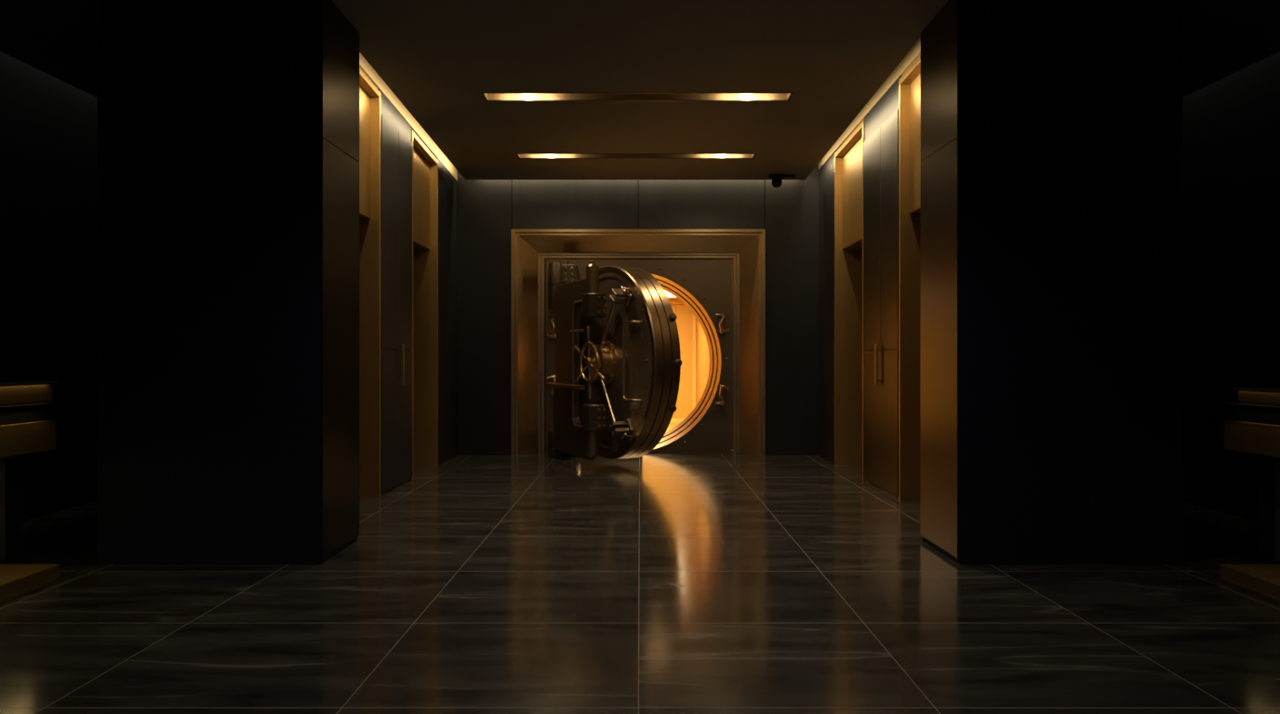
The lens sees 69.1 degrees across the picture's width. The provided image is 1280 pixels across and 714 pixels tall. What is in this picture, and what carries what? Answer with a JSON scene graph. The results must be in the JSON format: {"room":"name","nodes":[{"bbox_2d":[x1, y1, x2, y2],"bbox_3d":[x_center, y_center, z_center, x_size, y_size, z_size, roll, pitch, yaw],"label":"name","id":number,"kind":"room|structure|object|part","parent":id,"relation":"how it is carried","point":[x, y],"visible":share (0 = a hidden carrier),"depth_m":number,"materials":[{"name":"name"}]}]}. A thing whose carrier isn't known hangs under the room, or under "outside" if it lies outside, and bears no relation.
{"room":"bank vault lobby","nodes":[
{"label":"bank vault lobby","id":0,"kind":"room"},
{"bbox_2d":[0,51,97,520],"bbox_3d":[-4.350,-0.730,3.700,0.200,3.720,11.400,0,0,0],"label":"wall","id":1,"kind":"structure","parent":0,"point":[48,126],"depth_m":6.73,"materials":[{"name":"paint"}]},
{"bbox_2d":[380,168,456,496],"bbox_3d":[-2.530,-0.730,8.350,0.860,3.720,5.220,0,0,0],"label":"wall","id":2,"kind":"structure","parent":0,"point":[446,188],"depth_m":10.07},
{"bbox_2d":[359,66,380,497],"bbox_3d":[-2.394,-0.529,6.925,0.612,3.317,1.150,0,0,0],"label":"door","id":3,"kind":"structure","parent":2,"relation":"in","point":[369,95],"depth_m":7.46,"materials":[{"name":"gold metal"}]},
{"bbox_3d":[-2.408,-1.624,6.925,0.485,1.027,1.080,0,0,0],"label":"transom panel","id":4,"kind":"part","parent":3,"relation":"part of","materials":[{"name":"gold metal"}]},
{"bbox_2d":[380,114,412,493],"bbox_3d":[-2.071,-0.430,8.020,0.057,3.060,1.000,0,0,0],"label":"door","id":5,"kind":"structure","parent":2,"relation":"in","point":[395,149],"depth_m":7.95,"materials":[{"name":"brown metal"}]},
{"bbox_3d":[-2.092,-1.012,7.784,0.013,1.897,0.528,0,0,0],"label":"panel","id":6,"kind":"part","parent":5,"relation":"part of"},
{"bbox_3d":[-2.092,0.521,8.020,0.013,1.157,1.000,0,0,0],"label":"panel","id":7,"kind":"part","parent":5,"relation":"part of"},
{"bbox_3d":[-2.065,0.068,8.050,0.046,0.355,0.032,0,0,0],"label":"pull handle","id":8,"kind":"part","parent":5,"relation":"part of","materials":[{"name":"brown metal"}]},
{"bbox_3d":[-2.092,-1.012,8.286,0.013,1.897,0.468,0,0,0],"label":"panel","id":9,"kind":"part","parent":5,"relation":"part of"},
{"bbox_2d":[359,52,457,181],"bbox_3d":[-2.407,-2.304,8.200,0.626,0.573,4.920,0,0,0],"label":"trim","id":10,"kind":"structure","parent":2,"relation":"attached to","point":[365,66],"depth_m":8.36,"materials":[{"name":"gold metal"}]},
{"bbox_2d":[377,88,456,185],"bbox_3d":[-2.250,-2.108,8.200,0.300,0.276,4.920,0,0,0],"label":"wall","id":11,"kind":"structure","parent":2,"relation":"attached to","point":[388,110],"depth_m":8.06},
{"bbox_2d":[411,130,438,479],"bbox_3d":[-2.394,-0.478,9.085,0.612,3.216,1.090,0,0,0],"label":"door","id":12,"kind":"structure","parent":2,"relation":"in","point":[424,165],"depth_m":9.60,"materials":[{"name":"gold metal"}]},
{"bbox_3d":[-2.408,-1.573,9.085,0.485,0.926,1.020,0,0,0],"label":"transom panel","id":13,"kind":"part","parent":12,"relation":"part of","materials":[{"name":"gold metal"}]},
{"bbox_2d":[456,163,818,455],"bbox_3d":[-0.025,-0.730,10.810,5.390,3.720,0.300,0,0,0],"label":"wall","id":14,"kind":"structure","parent":0,"point":[487,211],"depth_m":10.66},
{"bbox_2d":[0,453,1279,713],"bbox_3d":[0.000,1.180,4.475,9.000,0.100,12.950,0,0,0],"label":"floor","id":15,"kind":"structure","parent":0,"point":[651,583],"depth_m":3.99,"materials":[{"name":"tile"}]},
{"bbox_2d":[0,400,93,604],"bbox_3d":[-3.435,0.680,3.290,1.030,0.900,3.380,0,0,0],"label":"counter","id":16,"kind":"object","parent":15,"relation":"on","point":[19,437],"depth_m":4.66,"materials":[{"name":"brown metal"}]},
{"bbox_3d":[-3.600,0.695,4.885,0.600,0.871,0.170,0,0,0],"label":"panel","id":17,"kind":"part","parent":16,"relation":"part of","materials":[{"name":"black"}]},
{"bbox_3d":[-3.460,0.288,3.250,0.880,0.059,3.100,0,0,0],"label":"rail","id":18,"kind":"part","parent":16,"relation":"part of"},
{"bbox_3d":[-3.020,0.399,4.282,0.040,0.153,1.003,0,0,0],"label":"drawer","id":19,"kind":"part","parent":16,"relation":"part of","materials":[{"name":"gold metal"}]},
{"bbox_2d":[0,381,59,405],"bbox_3d":[-3.177,0.176,3.990,0.374,0.105,1.608,0,0,0],"label":"countertop","id":20,"kind":"structure","parent":16,"relation":"on","point":[11,393],"depth_m":4.57,"materials":[{"name":"gold metal"}]},
{"bbox_3d":[-3.177,0.130,3.990,0.374,0.011,1.608,0,0,0],"label":"lid","id":21,"kind":"part","parent":20,"relation":"part of","materials":[{"name":"black stone"}]},
{"bbox_2d":[0,400,93,413],"bbox_3d":[-3.435,0.244,3.290,1.030,0.028,3.380,0,0,0],"label":"countertop","id":22,"kind":"structure","parent":16,"relation":"on","point":[56,404],"depth_m":4.59,"materials":[{"name":"brown metal"}]},
{"bbox_2d":[97,0,359,564],"bbox_3d":[-2.345,-0.435,5.405,1.230,3.130,0.670,0,0,0],"label":"pillar","id":23,"kind":"structure","parent":15,"relation":"on","point":[228,130],"depth_m":5.07,"materials":[{"name":"brown metal"}]},
{"bbox_2d":[511,228,765,455],"bbox_3d":[-0.020,-0.165,10.988,2.900,2.590,0.745,0,0,0],"label":"portal","id":24,"kind":"object","parent":15,"relation":"on","point":[719,274],"visible":0.77,"depth_m":10.81,"materials":[{"name":"brown metal"}]},
{"bbox_3d":[-1.008,0.333,10.781,0.156,0.227,0.062,0,0,0],"label":"lever","id":25,"kind":"part","parent":24,"relation":"part of","materials":[{"name":"brown metal"}]},
{"bbox_3d":[-1.008,-0.333,10.781,0.156,0.227,0.062,0,0,0],"label":"lever","id":26,"kind":"part","parent":24,"relation":"part of","materials":[{"name":"brown metal"}]},
{"bbox_2d":[546,259,606,460],"bbox_3d":[-0.727,0.024,9.973,0.407,2.188,1.819,0,0,-13],"label":"crane hinge","id":27,"kind":"object","parent":24,"relation":"attached to","point":[566,293],"visible":1,"depth_m":9.80,"materials":[{"name":"brown metal"}]},
{"bbox_3d":[-0.712,0.117,9.875,0.070,1.825,1.284,0,0,-21],"label":"arm","id":28,"kind":"part","parent":27,"relation":"part of","materials":[{"name":"brown metal"}]},
{"bbox_3d":[-0.619,0.070,9.535,0.024,1.303,0.483,0,0,-21],"label":"edge rail","id":29,"kind":"part","parent":27,"relation":"part of","materials":[{"name":"brown metal"}]},
{"bbox_2d":[573,266,682,459],"bbox_3d":[-0.320,0.055,9.496,0.505,2.004,2.044,0,0,-30],"label":"door","id":30,"kind":"structure","parent":24,"relation":"attached to","point":[631,363],"depth_m":9.04,"materials":[{"name":"brown metal"}]},
{"bbox_3d":[-0.325,0.409,9.219,0.048,0.537,0.381,0,0,-30],"label":"pressure rod","id":31,"kind":"part","parent":30,"relation":"part of","materials":[{"name":"brown metal"}]},
{"bbox_3d":[-0.325,-0.299,9.219,0.048,0.537,0.381,0,0,-30],"label":"pressure rod","id":32,"kind":"part","parent":30,"relation":"part of","materials":[{"name":"brown metal"}]},
{"bbox_3d":[-0.046,-0.010,10.950,2.253,2.280,0.060,0,0,0],"label":"plate","id":33,"kind":"part","parent":24,"relation":"part of","materials":[{"name":"brown metal"}]},
{"bbox_3d":[0.963,0.443,10.831,0.156,0.227,0.062,0,0,0],"label":"lever","id":34,"kind":"part","parent":24,"relation":"part of","materials":[{"name":"brown metal"}]},
{"bbox_3d":[0.963,-0.393,10.831,0.156,0.227,0.062,0,0,0],"label":"lever","id":35,"kind":"part","parent":24,"relation":"part of","materials":[{"name":"brown metal"}]},
{"bbox_2d":[920,0,1182,564],"bbox_3d":[2.345,-0.435,5.405,1.230,3.130,0.670,0,0,0],"label":"pillar","id":36,"kind":"structure","parent":15,"relation":"on","point":[1051,130],"depth_m":5.07,"materials":[{"name":"brown metal"}]},
{"bbox_2d":[1186,400,1279,604],"bbox_3d":[3.435,0.680,3.290,1.030,0.900,3.380,0,0,0],"label":"counter","id":37,"kind":"object","parent":15,"relation":"on","point":[1260,437],"depth_m":4.66,"materials":[{"name":"brown metal"}]},
{"bbox_2d":[1186,400,1279,413],"bbox_3d":[3.435,0.244,3.290,1.030,0.028,3.380,0,0,0],"label":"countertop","id":38,"kind":"structure","parent":37,"relation":"on","point":[1235,405],"depth_m":4.60,"materials":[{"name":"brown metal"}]},
{"bbox_3d":[3.020,0.399,4.282,0.040,0.153,1.003,0,0,0],"label":"drawer","id":39,"kind":"part","parent":37,"relation":"part of","materials":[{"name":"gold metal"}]},
{"bbox_3d":[3.460,0.288,3.250,0.880,0.059,3.100,0,0,0],"label":"rail","id":40,"kind":"part","parent":37,"relation":"part of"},
{"bbox_2d":[1231,387,1279,405],"bbox_3d":[3.177,0.192,3.900,0.374,0.075,1.608,0,0,0],"label":"countertop","id":41,"kind":"structure","parent":37,"relation":"on","point":[1250,395],"depth_m":4.53,"materials":[{"name":"gold metal"}]},
{"bbox_3d":[3.177,0.160,3.900,0.374,0.011,1.608,0,0,0],"label":"lid","id":42,"kind":"part","parent":41,"relation":"part of","materials":[{"name":"black metal"}]},
{"bbox_3d":[3.600,0.695,4.885,0.600,0.871,0.170,0,0,0],"label":"panel","id":43,"kind":"part","parent":37,"relation":"part of","materials":[{"name":"black"}]},
{"bbox_2d":[0,0,1279,180],"bbox_3d":[0.000,-2.050,4.250,8.360,0.100,12.500,0,0,0],"label":"ceiling","id":44,"kind":"structure","parent":0,"point":[438,58],"depth_m":6.30,"materials":[{"name":"paint"}]},
{"bbox_2d":[515,153,756,158],"bbox_3d":[-0.040,-2.046,9.240,2.360,0.101,0.208,0,0,0],"label":"light","id":45,"kind":"object","parent":44,"relation":"attached to","point":[519,155],"visible":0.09,"depth_m":9.33,"materials":[{"name":"brown metal"}]},
{"bbox_2d":[481,93,793,101],"bbox_3d":[-0.020,-2.046,7.140,2.360,0.101,0.216,0,0,0],"label":"light","id":46,"kind":"object","parent":44,"relation":"attached to","point":[488,97],"visible":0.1,"depth_m":7.23,"materials":[{"name":"brown metal"}]},
{"bbox_2d":[768,173,795,187],"bbox_3d":[1.558,-1.929,10.197,0.285,0.143,0.123,0,0,0],"label":"security camera","id":47,"kind":"object","parent":44,"relation":"attached to","point":[776,179],"visible":1,"depth_m":10.16,"materials":[{"name":"black plastic"}]},
{"bbox_2d":[666,424,678,431],"bbox_3d":[-0.152,1.180,13.590,2.395,0.100,4.420,0,0,0],"label":"floor","id":48,"kind":"structure","parent":0,"point":[671,426],"depth_m":15.17,"materials":[{"name":"gold metal"}]},
{"bbox_2d":[670,304,693,419],"bbox_3d":[-0.152,0.070,15.750,2.189,2.120,0.100,0,0,0],"label":"wall","id":49,"kind":"structure","parent":0,"point":[684,319],"depth_m":15.70,"materials":[{"name":"gold metal"}]},
{"bbox_2d":[667,297,684,304],"bbox_3d":[-0.152,-0.940,15.640,2.195,0.100,0.120,0,0,0],"label":"trim","id":50,"kind":"structure","parent":49,"relation":"attached to","point":[673,300],"depth_m":15.58,"materials":[{"name":"gold metal"}]},
{"bbox_2d":[669,419,683,424],"bbox_3d":[-0.152,1.087,15.670,2.195,0.085,0.060,0,0,0],"label":"trim","id":51,"kind":"structure","parent":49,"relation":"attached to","point":[673,421],"depth_m":15.64,"materials":[{"name":"gold metal"}]},
{"bbox_2d":[693,313,695,409],"bbox_3d":[0.920,0.077,15.670,0.050,1.935,0.060,0,0,0],"label":"trim","id":52,"kind":"structure","parent":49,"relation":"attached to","point":[694,316],"depth_m":15.64,"materials":[{"name":"gold metal"}]},
{"bbox_2d":[695,317,709,405],"bbox_3d":[0.995,0.070,13.590,0.100,2.120,4.420,0,0,0],"label":"wall","id":53,"kind":"structure","parent":0,"point":[702,354],"depth_m":14.43,"materials":[{"name":"metal"}]},
{"bbox_2d":[818,171,898,499],"bbox_3d":[2.505,-0.730,8.350,0.910,3.720,5.220,0,0,0],"label":"wall","id":54,"kind":"structure","parent":0,"point":[826,188],"depth_m":10.22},
{"bbox_2d":[834,120,864,480],"bbox_3d":[2.344,-0.517,9.130,0.612,3.294,1.260,0,0,0],"label":"door","id":55,"kind":"structure","parent":54,"relation":"in","point":[848,158],"depth_m":9.72,"materials":[{"name":"gold metal"}]},
{"bbox_3d":[2.357,-1.619,9.130,0.485,0.989,1.190,0,0,0],"label":"transom panel","id":56,"kind":"part","parent":55,"relation":"part of","materials":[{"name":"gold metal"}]},
{"bbox_2d":[818,75,902,185],"bbox_3d":[2.200,-2.111,8.200,0.300,0.282,4.920,0,0,0],"label":"wall","id":57,"kind":"structure","parent":54,"relation":"attached to","point":[887,104],"depth_m":8.02,"materials":[{"name":"grey paint"}]},
{"bbox_2d":[818,37,920,169],"bbox_3d":[2.357,-2.369,8.200,0.626,0.442,4.920,0,0,0],"label":"trim","id":58,"kind":"structure","parent":57,"relation":"attached to","point":[914,52],"depth_m":7.94,"materials":[{"name":"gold metal"}]},
{"bbox_2d":[863,108,898,496],"bbox_3d":[2.021,-0.430,7.915,0.057,3.060,1.130,0,0,0],"label":"door","id":59,"kind":"structure","parent":54,"relation":"in","point":[881,148],"depth_m":7.88,"materials":[{"name":"brown metal"}]},
{"bbox_3d":[2.042,-1.012,8.181,0.013,1.897,0.598,0,0,0],"label":"panel","id":60,"kind":"part","parent":59,"relation":"part of","materials":[{"name":"brown metal"}]},
{"bbox_3d":[2.015,0.068,7.880,0.046,0.355,0.032,0,0,0],"label":"pull handle","id":61,"kind":"part","parent":59,"relation":"part of","materials":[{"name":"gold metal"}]},
{"bbox_3d":[2.042,0.521,7.915,0.013,1.157,1.130,0,0,0],"label":"panel","id":62,"kind":"part","parent":59,"relation":"part of","materials":[{"name":"brown metal"}]},
{"bbox_3d":[2.042,-1.012,7.614,0.013,1.897,0.528,0,0,0],"label":"panel","id":63,"kind":"part","parent":59,"relation":"part of","materials":[{"name":"brown metal"}]},
{"bbox_2d":[898,54,920,501],"bbox_3d":[2.344,-0.541,6.765,0.612,3.342,1.130,0,0,0],"label":"door","id":64,"kind":"structure","parent":54,"relation":"in","point":[910,82],"depth_m":7.30,"materials":[{"name":"gold metal"}]},
{"bbox_3d":[2.357,-1.644,6.765,0.485,1.038,1.060,0,0,0],"label":"transom panel","id":65,"kind":"part","parent":64,"relation":"part of","materials":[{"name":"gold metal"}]},
{"bbox_2d":[1182,51,1279,520],"bbox_3d":[4.350,-0.730,3.700,0.200,3.720,11.400,0,0,0],"label":"wall","id":66,"kind":"structure","parent":0,"point":[1231,126],"depth_m":6.72,"materials":[{"name":"paint"}]},
{"bbox_3d":[-0.153,-1.040,13.590,2.395,0.100,4.420,0,0,0],"label":"vault","id":67,"kind":"object","parent":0,"visible":0},
{"bbox_2d":[664,290,676,297],"bbox_3d":[0.050,-0.975,13.900,1.240,0.030,2.380,0,0,0],"label":"light","id":68,"kind":"object","parent":67,"relation":"attached to","point":[668,294],"visible":0.02,"depth_m":14.55,"materials":[{"name":"white"}]}
]}

